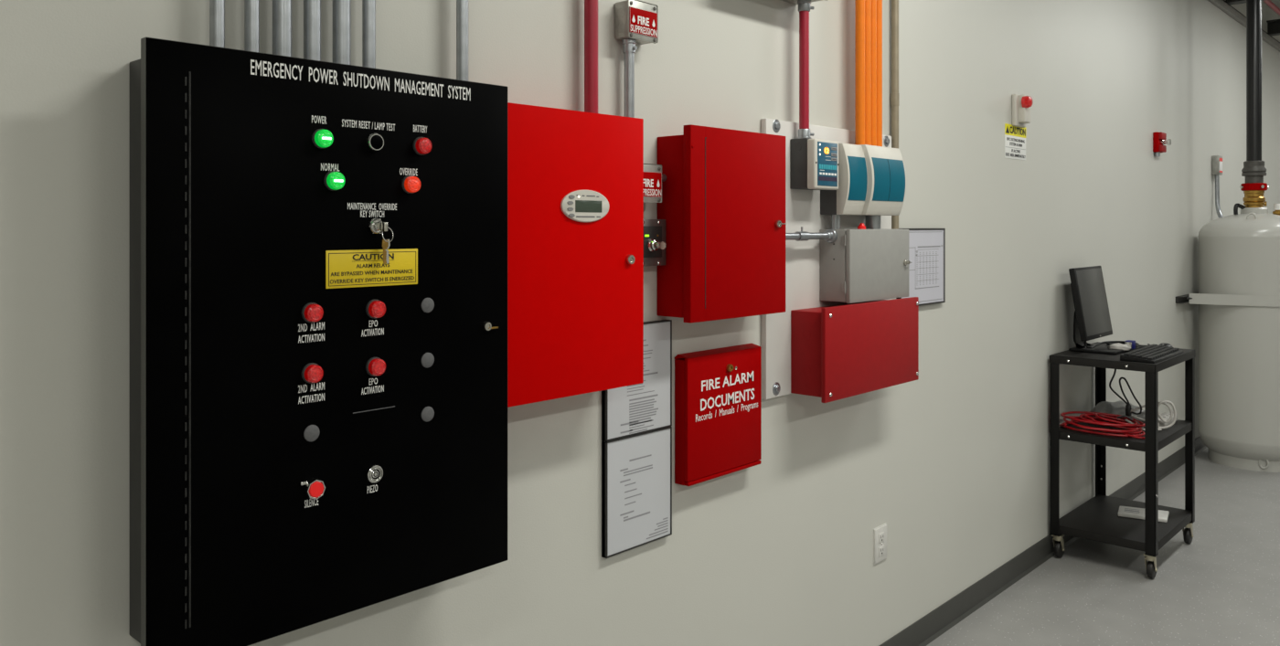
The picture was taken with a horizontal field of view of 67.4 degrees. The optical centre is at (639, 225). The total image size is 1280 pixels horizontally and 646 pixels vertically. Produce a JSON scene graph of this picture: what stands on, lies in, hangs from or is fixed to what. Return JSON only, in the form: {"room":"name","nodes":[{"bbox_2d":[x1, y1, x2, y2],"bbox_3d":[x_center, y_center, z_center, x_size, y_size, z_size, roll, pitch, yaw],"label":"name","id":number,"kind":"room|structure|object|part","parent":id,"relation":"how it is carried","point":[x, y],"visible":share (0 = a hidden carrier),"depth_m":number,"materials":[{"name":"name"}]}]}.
{"room":"electrical room","nodes":[
{"label":"electrical room","id":0,"kind":"room"},
{"bbox_2d":[0,0,1279,645],"bbox_3d":[1.837,-0.175,4.424,0.120,3.350,14.200,0,0,43],"label":"wall","id":1,"kind":"structure","parent":0,"point":[954,459],"depth_m":2.72,"materials":[{"name":"paint"}]},
{"bbox_2d":[129,36,507,645],"bbox_3d":[-0.522,0.190,1.659,0.148,0.923,0.668,0,0,43],"label":"control panel","id":2,"kind":"object","parent":1,"relation":"attached to","point":[318,425],"visible":1,"depth_m":1.56,"materials":[{"name":"black metal"}]},
{"bbox_2d":[209,0,224,47],"bbox_3d":[-0.681,-1.051,1.548,0.031,1.598,0.031,0,0,43],"label":"conduit","id":3,"kind":"object","parent":2,"relation":"attached to","point":[217,7],"visible":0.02,"depth_m":1.54,"materials":[{"name":"metal"}]},
{"bbox_2d":[244,0,259,52],"bbox_3d":[-0.643,-1.051,1.590,0.032,1.598,0.032,0,0,43],"label":"conduit","id":4,"kind":"object","parent":2,"relation":"attached to","point":[251,7],"visible":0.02,"depth_m":1.58,"materials":[{"name":"metal"}]},
{"bbox_2d":[272,0,291,56],"bbox_3d":[-0.607,-1.051,1.629,0.040,1.598,0.040,0,0,43],"label":"conduit","id":5,"kind":"object","parent":2,"relation":"attached to","point":[282,9],"visible":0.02,"depth_m":1.61,"materials":[{"name":"metal"}]},
{"bbox_2d":[303,0,320,61],"bbox_3d":[-0.570,-1.051,1.669,0.037,1.598,0.037,0,0,43],"label":"conduit","id":6,"kind":"object","parent":2,"relation":"attached to","point":[312,8],"visible":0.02,"depth_m":1.66,"materials":[{"name":"metal"}]},
{"bbox_2d":[332,0,351,64],"bbox_3d":[-0.532,-1.051,1.711,0.039,1.598,0.039,0,0,43],"label":"conduit","id":7,"kind":"object","parent":2,"relation":"attached to","point":[341,8],"visible":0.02,"depth_m":1.70,"materials":[{"name":"metal"}]},
{"bbox_2d":[362,0,375,68],"bbox_3d":[-0.494,-1.051,1.751,0.032,1.598,0.032,0,0,43],"label":"conduit","id":8,"kind":"object","parent":2,"relation":"attached to","point":[368,6],"visible":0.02,"depth_m":1.74,"materials":[{"name":"metal"}]},
{"bbox_3d":[-0.457,0.073,1.648,0.002,0.063,0.179,0,0,43],"label":"caution plate","id":9,"kind":"part","parent":2,"relation":"part of","materials":[{"name":"yellow plastic"}]},
{"bbox_2d":[366,218,382,234],"bbox_3d":[-0.451,0.001,1.645,0.017,0.028,0.029,0,0,43],"label":"switch","id":10,"kind":"object","parent":2,"relation":"attached to","point":[373,225],"depth_m":1.64,"materials":[{"name":"silver metal"}]},
{"bbox_2d":[381,222,393,265],"bbox_3d":[-0.433,0.030,1.644,0.016,0.073,0.023,0,0,43],"label":"key","id":11,"kind":"object","parent":2,"relation":"hanging from","point":[385,244],"visible":1,"depth_m":1.64,"materials":[{"name":"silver metal"}]},
{"bbox_2d":[456,0,468,81],"bbox_3d":[-0.353,-1.051,1.905,0.032,1.598,0.032,0,0,43],"label":"conduit","id":12,"kind":"object","parent":2,"relation":"attached to","point":[462,5],"visible":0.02,"depth_m":1.90,"materials":[{"name":"metal"}]},
{"bbox_2d":[507,102,643,407],"bbox_3d":[-0.167,0.057,2.060,0.129,0.598,0.396,0,0,43],"label":"panel","id":13,"kind":"object","parent":1,"relation":"attached to","point":[575,178],"visible":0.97,"depth_m":2.01,"materials":[{"name":"red metal"}]},
{"bbox_2d":[584,0,597,113],"bbox_3d":[-0.110,-1.044,2.169,0.040,1.612,0.040,0,0,43],"label":"conduit","id":14,"kind":"object","parent":1,"relation":"attached to","point":[591,6],"visible":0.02,"depth_m":2.16,"materials":[{"name":"metal"}]},
{"bbox_2d":[621,39,637,117],"bbox_3d":[-0.025,-0.269,2.270,0.036,0.338,0.036,0,0,-2],"label":"conduit","id":15,"kind":"object","parent":1,"relation":"attached to","point":[629,48],"visible":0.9,"depth_m":2.26,"materials":[{"name":"metal"}]},
{"bbox_2d":[614,0,657,44],"bbox_3d":[-0.010,-0.484,2.286,0.053,0.092,0.103,0,0,43],"label":"junction box","id":16,"kind":"object","parent":1,"relation":"attached to","point":[634,19],"visible":0.99,"depth_m":2.26,"materials":[{"name":"metal"}]},
{"bbox_3d":[0.009,-0.481,2.271,0.002,0.060,0.098,0,0,43],"label":"sign plate","id":17,"kind":"part","parent":16,"relation":"part of","materials":[{"name":"plastic"}]},
{"bbox_2d":[601,426,671,558],"bbox_3d":[-0.005,0.638,2.319,0.016,0.270,0.233,0,0,43],"label":"framed notice","id":18,"kind":"object","parent":1,"relation":"attached to","point":[636,470],"visible":0.94,"depth_m":2.31,"materials":[{"name":"paper"}]},
{"bbox_2d":[601,320,671,441],"bbox_3d":[-0.005,0.369,2.319,0.016,0.266,0.233,0,0,43],"label":"framed notice","id":19,"kind":"object","parent":1,"relation":"attached to","point":[634,410],"visible":0.75,"depth_m":2.34,"materials":[{"name":"paper"}]},
{"bbox_2d":[643,219,665,266],"bbox_3d":[0.032,0.041,2.306,0.089,0.112,0.109,0,0,43],"label":"station","id":20,"kind":"object","parent":1,"relation":"attached to","point":[654,229],"visible":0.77,"depth_m":2.31,"materials":[{"name":"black metal"}]},
{"bbox_2d":[643,163,666,202],"bbox_3d":[0.013,-0.102,2.311,0.053,0.092,0.138,0,0,43],"label":"junction box","id":21,"kind":"object","parent":1,"relation":"attached to","point":[653,176],"visible":0.51,"depth_m":2.29,"materials":[{"name":"metal"}]},
{"bbox_3d":[0.019,-0.099,2.282,0.002,0.060,0.098,0,0,43],"label":"sign plate","id":22,"kind":"part","parent":21,"relation":"part of","materials":[{"name":"plastic"}]},
{"bbox_2d":[674,343,761,486],"bbox_3d":[0.213,0.489,2.529,0.054,0.328,0.316,0,0,43],"label":"box","id":23,"kind":"object","parent":1,"relation":"attached to","point":[718,391],"visible":1,"depth_m":2.49,"materials":[{"name":"metal"}]},
{"bbox_2d":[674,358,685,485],"bbox_3d":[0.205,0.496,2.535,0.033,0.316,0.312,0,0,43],"label":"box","id":24,"kind":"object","parent":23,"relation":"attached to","point":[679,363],"depth_m":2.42,"materials":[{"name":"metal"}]},
{"bbox_2d":[657,124,786,323],"bbox_3d":[0.218,-0.004,2.478,0.129,0.475,0.402,0,0,43],"label":"upper cabinet","id":25,"kind":"object","parent":1,"relation":"attached to","point":[722,207],"visible":1,"depth_m":2.38,"materials":[{"name":"metal"}]},
{"bbox_3d":[0.276,-0.004,2.462,0.002,0.471,0.344,0,0,43],"label":"door","id":26,"kind":"part","parent":25,"relation":"part of","materials":[{"name":"metal"}]},
{"bbox_2d":[781,0,827,5],"bbox_3d":[0.364,-0.828,2.656,0.104,0.355,0.414,0,0,43],"label":"box","id":27,"kind":"object","parent":1,"relation":"attached to","point":[794,2],"visible":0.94,"depth_m":2.79,"materials":[{"name":"metal"}]},
{"bbox_2d":[797,0,814,138],"bbox_3d":[0.478,-0.450,2.783,0.041,0.403,0.050,0,0,43],"label":"conduit","id":28,"kind":"object","parent":1,"relation":"attached to","point":[804,5],"visible":0.96,"depth_m":2.77,"materials":[{"name":"metal"}]},
{"bbox_2d":[760,117,891,399],"bbox_3d":[0.597,0.093,2.963,0.028,0.791,0.729,0,0,43],"label":"board","id":29,"kind":"object","parent":1,"relation":"attached to","point":[802,206],"visible":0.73,"depth_m":2.79,"materials":[{"name":"metal"}]},
{"bbox_2d":[789,138,839,190],"bbox_3d":[0.509,-0.178,2.796,0.089,0.146,0.132,0,0,43],"label":"module","id":30,"kind":"object","parent":29,"relation":"attached to","point":[814,163],"visible":1,"depth_m":2.75,"materials":[{"name":"grey plastic"}]},
{"bbox_2d":[790,297,918,403],"bbox_3d":[0.668,0.365,2.940,0.127,0.267,0.566,0,0,43],"label":"box","id":31,"kind":"object","parent":29,"relation":"attached to","point":[842,351],"visible":1,"depth_m":2.81,"materials":[{"name":"metal"}]},
{"bbox_2d":[820,223,911,303],"bbox_3d":[0.710,0.110,2.990,0.122,0.238,0.376,0,0,43],"label":"enclosure","id":32,"kind":"object","parent":31,"relation":"on","point":[862,264],"visible":1,"depth_m":2.89,"materials":[{"name":"grey metal"}]},
{"bbox_2d":[785,226,837,243],"bbox_3d":[0.455,0.027,2.737,0.043,0.048,0.347,0,0,43],"label":"conduit","id":33,"kind":"object","parent":32,"relation":"attached to","point":[829,235],"visible":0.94,"depth_m":2.77,"materials":[{"name":"metal"}]},
{"bbox_2d":[831,214,840,229],"bbox_3d":[0.593,-0.011,2.904,0.018,0.046,0.043,0,0,31],"label":"conduit nipple","id":34,"kind":"object","parent":32,"relation":"attached to","point":[835,218],"visible":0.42,"depth_m":2.89,"materials":[{"name":"metal"}]},
{"bbox_2d":[864,215,880,229],"bbox_3d":[0.744,-0.011,3.065,0.048,0.045,0.048,0,0,43],"label":"conduit nipple","id":35,"kind":"object","parent":32,"relation":"attached to","point":[871,222],"visible":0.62,"depth_m":3.04,"materials":[{"name":"metal"}]},
{"bbox_3d":[0.739,0.120,2.966,0.014,0.218,0.373,0,0,43],"label":"door","id":36,"kind":"part","parent":32,"relation":"part of","materials":[{"name":"grey metal"}]},
{"bbox_2d":[820,142,906,215],"bbox_3d":[0.696,-0.140,2.978,0.117,0.215,0.329,0,0,43],"label":"enclosure","id":37,"kind":"object","parent":29,"relation":"attached to","point":[872,178],"visible":0.96,"depth_m":2.91,"materials":[{"name":"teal plastic"}]},
{"bbox_2d":[854,0,864,144],"bbox_3d":[0.688,-1.047,2.999,0.030,1.606,0.030,0,0,43],"label":"pipe","id":38,"kind":"object","parent":1,"relation":"attached to","point":[859,5],"visible":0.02,"depth_m":2.99,"materials":[{"name":"orange plastic"}]},
{"bbox_2d":[864,0,871,145],"bbox_3d":[0.713,-1.047,3.026,0.030,1.606,0.030,0,0,43],"label":"pipe","id":39,"kind":"object","parent":1,"relation":"attached to","point":[868,3],"visible":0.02,"depth_m":3.01,"materials":[{"name":"orange plastic"}]},
{"bbox_2d":[871,0,876,146],"bbox_3d":[0.737,-1.047,3.053,0.030,1.606,0.030,0,0,43],"label":"pipe","id":40,"kind":"object","parent":1,"relation":"attached to","point":[873,2],"visible":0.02,"depth_m":3.04,"materials":[{"name":"orange plastic"}]},
{"bbox_2d":[876,0,882,146],"bbox_3d":[0.762,-1.047,3.079,0.030,1.606,0.030,0,0,43],"label":"pipe","id":41,"kind":"object","parent":1,"relation":"attached to","point":[879,2],"visible":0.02,"depth_m":3.06,"materials":[{"name":"orange plastic"}]},
{"bbox_2d":[873,523,886,565],"bbox_3d":[0.804,1.063,3.204,0.010,0.118,0.086,0,0,43],"label":"wall outlet","id":42,"kind":"object","parent":1,"relation":"attached to","point":[880,534],"visible":1,"depth_m":3.19,"materials":[{"name":"white plastic"}]},
{"bbox_2d":[878,532,884,543],"bbox_3d":[0.806,1.042,3.202,0.003,0.032,0.034,0,0,43],"label":"socket","id":43,"kind":"object","parent":42,"relation":"attached to","point":[880,534],"depth_m":3.20,"materials":[{"name":"white plastic"}]},
{"bbox_2d":[878,545,884,556],"bbox_3d":[0.806,1.085,3.202,0.003,0.032,0.034,0,0,43],"label":"socket","id":44,"kind":"object","parent":42,"relation":"attached to","point":[880,548],"depth_m":3.20,"materials":[{"name":"white plastic"}]},
{"bbox_2d":[890,0,899,229],"bbox_3d":[0.864,-0.825,3.252,0.028,2.050,0.028,0,0,43],"label":"conduit","id":45,"kind":"object","parent":1,"relation":"attached to","point":[894,95],"visible":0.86,"depth_m":3.24,"materials":[{"name":"metal"}]},
{"bbox_2d":[896,228,945,306],"bbox_3d":[1.002,0.146,3.415,0.016,0.274,0.344,0,0,43],"label":"framed notice","id":46,"kind":"object","parent":1,"relation":"attached to","point":[926,246],"visible":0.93,"depth_m":3.44,"materials":[{"name":"grey paper"}]},
{"bbox_2d":[1004,123,1026,160],"bbox_3d":[1.592,-0.353,4.066,0.003,0.143,0.230,0,0,43],"label":"caution sign","id":47,"kind":"object","parent":1,"relation":"attached to","point":[1015,137],"visible":0.99,"depth_m":4.06,"materials":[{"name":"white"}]},
{"bbox_2d":[1012,94,1033,127],"bbox_3d":[1.624,-0.486,4.048,0.075,0.134,0.110,0,0,43],"label":"fire alarm","id":48,"kind":"object","parent":1,"relation":"attached to","point":[1021,104],"visible":1,"depth_m":4.03,"materials":[{"name":"white plastic"}]},
{"bbox_3d":[1.605,-0.486,4.067,0.021,0.134,0.110,0,0,43],"label":"plate","id":49,"kind":"part","parent":48,"relation":"part of","materials":[{"name":"white plastic"}]},
{"bbox_2d":[879,437,1206,645],"bbox_3d":[1.886,1.451,4.378,0.014,0.098,14.200,0,0,43],"label":"baseboard","id":50,"kind":"structure","parent":1,"relation":"attached to","point":[933,625],"depth_m":3.88,"materials":[{"name":"plastic"}]},
{"bbox_2d":[1152,131,1171,156],"bbox_3d":[3.047,-0.474,5.593,0.080,0.139,0.106,0,0,43],"label":"manual release","id":51,"kind":"object","parent":1,"relation":"attached to","point":[1158,138],"visible":1,"depth_m":5.57,"materials":[{"name":"metal"}]},
{"bbox_3d":[3.045,-0.486,5.595,0.017,0.112,0.102,0,0,43],"label":"plate","id":52,"kind":"part","parent":51,"relation":"part of","materials":[{"name":"metal"}]},
{"bbox_3d":[3.058,-0.486,5.583,0.052,0.036,0.036,0,0,43],"label":"knob","id":53,"kind":"part","parent":51,"relation":"part of","materials":[{"name":"silver metal"}]},
{"bbox_2d":[1211,155,1223,218],"bbox_3d":[3.982,-0.238,6.591,0.084,0.493,0.237,0,0,15],"label":"conduit","id":54,"kind":"object","parent":1,"relation":"attached to","point":[1216,160],"visible":0.8,"depth_m":6.62,"materials":[{"name":"metal"}]},
{"bbox_3d":[4.016,-0.418,6.637,0.002,0.100,0.088,0,0,43],"label":"sign plate","id":55,"kind":"part","parent":54,"relation":"part of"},
{"bbox_2d":[1175,292,1279,307],"bbox_3d":[3.891,0.455,6.094,0.644,0.066,1.000,0,0,43],"label":"strap","id":56,"kind":"object","parent":1,"relation":"attached to","point":[1196,298],"visible":0.83,"depth_m":5.89,"materials":[{"name":"metal"}]},
{"bbox_2d":[1207,0,1279,52],"bbox_3d":[1.892,-1.562,4.373,0.030,0.048,14.200,0,0,43],"label":"trim","id":57,"kind":"structure","parent":1,"relation":"attached to","point":[1221,5],"depth_m":7.15,"materials":[{"name":"grey metal"}]},
{"bbox_2d":[1224,0,1264,5],"bbox_3d":[6.250,-1.651,5.027,5.538,0.118,0.100,0,0,43],"label":"ceiling beam","id":58,"kind":"structure","parent":1,"relation":"attached to","point":[1229,2],"depth_m":6.84,"materials":[{"name":"metal"}]},
{"bbox_2d":[1263,0,1279,15],"bbox_3d":[4.663,-1.647,7.109,0.044,0.044,6.380,0,0,43],"label":"pipe","id":59,"kind":"object","parent":58,"relation":"attached to","point":[1269,3],"visible":1,"depth_m":7.15,"materials":[{"name":"red metal"}]},
{"bbox_2d":[1266,19,1279,36],"bbox_3d":[7.292,-1.651,6.161,5.538,0.118,0.100,0,0,43],"label":"ceiling beam","id":60,"kind":"structure","parent":1,"relation":"attached to","point":[1273,26],"depth_m":7.99,"materials":[{"name":"metal"}]},
{"bbox_2d":[926,448,1279,645],"bbox_3d":[3.943,1.550,2.488,5.840,0.100,14.440,0,0,43],"label":"floor","id":61,"kind":"structure","parent":0,"point":[1221,588],"depth_m":3.94,"materials":[{"name":"grey concrete"}]},
{"bbox_2d":[1049,341,1194,578],"bbox_3d":[2.250,1.041,4.414,0.475,0.916,0.694,0,0,43],"label":"utility cart","id":62,"kind":"object","parent":61,"relation":"on","point":[1097,519],"depth_m":4.30,"materials":[{"name":"black metal"}]},
{"bbox_3d":[1.874,1.004,4.324,0.040,0.777,0.040,0,0,43],"label":"leg","id":63,"kind":"part","parent":62,"relation":"part of","materials":[{"name":"black metal"}]},
{"bbox_2d":[1068,266,1131,354],"bbox_3d":[2.150,0.389,4.482,0.209,0.389,0.384,0,0,43],"label":"monitor","id":64,"kind":"object","parent":62,"relation":"on","point":[1092,320],"visible":0.92,"depth_m":4.46,"materials":[{"name":"black plastic"}]},
{"bbox_3d":[2.102,0.481,4.523,0.084,0.203,0.105,0,0,43],"label":"stand arm","id":65,"kind":"part","parent":64,"relation":"part of","materials":[{"name":"black plastic"}]},
{"bbox_3d":[2.292,1.004,4.779,0.040,0.777,0.040,0,0,43],"label":"leg","id":66,"kind":"part","parent":62,"relation":"part of","materials":[{"name":"black metal"}]},
{"bbox_2d":[1059,411,1144,439],"bbox_3d":[2.084,0.888,4.318,0.362,0.066,0.279,0,0,27],"label":"cable","id":67,"kind":"object","parent":62,"relation":"on","point":[1136,428],"visible":0.98,"depth_m":4.26,"materials":[{"name":"red rubber"}]},
{"bbox_2d":[1084,340,1135,350],"bbox_3d":[2.199,0.553,4.525,0.238,0.040,0.173,0,0,9],"label":"cable","id":68,"kind":"object","parent":62,"relation":"on","point":[1131,344],"visible":0.98,"depth_m":4.46,"materials":[{"name":"black plastic"}]},
{"bbox_3d":[2.192,0.552,4.533,0.257,0.037,0.132,0,0,-5],"label":"cord","id":69,"kind":"part","parent":68,"relation":"part of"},
{"bbox_2d":[1090,400,1144,423],"bbox_3d":[2.272,0.878,4.565,0.238,0.085,0.260,0,0,43],"label":"pouch","id":70,"kind":"object","parent":62,"relation":"on","point":[1118,408],"visible":0.48,"depth_m":4.51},
{"bbox_2d":[1107,342,1130,351],"bbox_3d":[2.212,0.563,4.435,0.102,0.041,0.078,0,0,43],"label":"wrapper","id":71,"kind":"object","parent":62,"relation":"on","point":[1119,346],"visible":0.86,"depth_m":4.41,"materials":[{"name":"white plastic"}]},
{"bbox_2d":[1102,416,1141,425],"bbox_3d":[2.216,0.888,4.366,0.182,0.064,0.165,0,0,3],"label":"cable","id":72,"kind":"object","parent":62,"relation":"on","point":[1129,418],"visible":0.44,"depth_m":4.33,"materials":[{"name":"plastic"}]},
{"bbox_2d":[1049,341,1194,373],"bbox_3d":[2.228,0.601,4.419,0.436,0.035,0.662,0,0,43],"label":"shelf","id":73,"kind":"object","parent":62,"relation":"attached to","point":[1065,357],"depth_m":4.24,"materials":[{"name":"black metal"}]},
{"bbox_2d":[1109,369,1141,416],"bbox_3d":[2.233,0.760,4.416,0.140,0.260,0.026,0,0,43],"label":"lead","id":74,"kind":"object","parent":62,"relation":"hanging from","point":[1128,409],"visible":0.97,"depth_m":4.41,"materials":[{"name":"black rubber"}]},
{"bbox_3d":[2.212,0.730,4.433,0.086,0.200,0.008,0,0,43],"label":"cord","id":75,"kind":"part","parent":74,"relation":"part of","materials":[{"name":"black rubber"}]},
{"bbox_3d":[2.250,0.781,4.404,0.100,0.166,0.008,0,0,43],"label":"cord","id":76,"kind":"part","parent":74,"relation":"part of","materials":[{"name":"black rubber"}]},
{"bbox_2d":[1059,494,1192,552],"bbox_3d":[2.228,1.361,4.419,0.424,0.037,0.650,0,0,43],"label":"shelf","id":77,"kind":"object","parent":62,"relation":"attached to","point":[1097,519],"depth_m":4.32,"materials":[{"name":"black metal"}]},
{"bbox_2d":[1059,416,1192,451],"bbox_3d":[2.228,0.939,4.419,0.424,0.036,0.650,0,0,43],"label":"shelf","id":78,"kind":"object","parent":62,"relation":"attached to","point":[1166,436],"depth_m":4.23,"materials":[{"name":"black metal"}]},
{"bbox_2d":[1105,342,1150,349],"bbox_3d":[2.321,0.569,4.581,0.189,0.025,0.160,0,0,0],"label":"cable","id":79,"kind":"object","parent":62,"relation":"on","point":[1137,346],"visible":0.3,"depth_m":4.56,"materials":[{"name":"grey plastic"}]},
{"bbox_2d":[1117,506,1169,522],"bbox_3d":[2.333,1.335,4.448,0.207,0.016,0.149,0,0,29],"label":"plastic package","id":80,"kind":"object","parent":62,"relation":"on","point":[1124,511],"visible":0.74,"depth_m":4.43,"materials":[{"name":"grey plastic"}]},
{"bbox_2d":[1120,344,1183,363],"bbox_3d":[2.280,0.567,4.270,0.137,0.032,0.470,0,0,43],"label":"keyboard","id":81,"kind":"object","parent":62,"relation":"on","point":[1152,354],"visible":1,"depth_m":4.18,"materials":[{"name":"black plastic"}]},
{"bbox_3d":[2.370,0.856,4.394,0.420,0.130,0.164,0,0,-32],"label":"power strip","id":82,"kind":"part","parent":62,"relation":"part of","materials":[{"name":"white plastic"}]},
{"bbox_3d":[2.163,1.004,4.059,0.040,0.777,0.040,0,0,43],"label":"leg","id":83,"kind":"part","parent":62,"relation":"part of","materials":[{"name":"black metal"}]},
{"bbox_2d":[1158,342,1173,347],"bbox_3d":[2.468,0.568,4.512,0.070,0.030,0.117,0,0,43],"label":"mouse","id":84,"kind":"object","parent":62,"relation":"on","point":[1162,344],"visible":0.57,"depth_m":4.49,"materials":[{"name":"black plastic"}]},
{"bbox_3d":[2.581,1.004,4.514,0.040,0.777,0.040,0,0,43],"label":"leg","id":85,"kind":"part","parent":62,"relation":"part of","materials":[{"name":"black metal"}]},
{"bbox_2d":[1198,190,1279,472],"bbox_3d":[3.893,0.639,6.086,0.613,1.722,0.613,0,0,43],"label":"tank","id":86,"kind":"object","parent":61,"relation":"on","point":[1239,346],"visible":1,"depth_m":5.88,"materials":[{"name":"white metal"}]},
{"bbox_2d":[1233,203,1246,214],"bbox_3d":[3.807,-0.106,6.086,0.085,0.072,0.024,0,0,0],"label":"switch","id":87,"kind":"object","parent":86,"relation":"attached to","point":[1242,208],"depth_m":6.08,"materials":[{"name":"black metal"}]},
{"bbox_2d":[1239,0,1269,191],"bbox_3d":[3.893,-1.036,6.085,0.141,1.628,0.140,0,0,43],"label":"pipe","id":88,"kind":"object","parent":86,"relation":"attached to","point":[1253,170],"visible":0.99,"depth_m":6.05,"materials":[{"name":"metal"}]},
{"bbox_2d":[1261,0,1279,16],"bbox_3d":[3.943,-1.900,2.488,5.840,0.100,14.440,0,0,43],"label":"ceiling","id":89,"kind":"structure","parent":0,"point":[1276,3],"depth_m":8.01,"materials":[{"name":"paint"}]}
]}

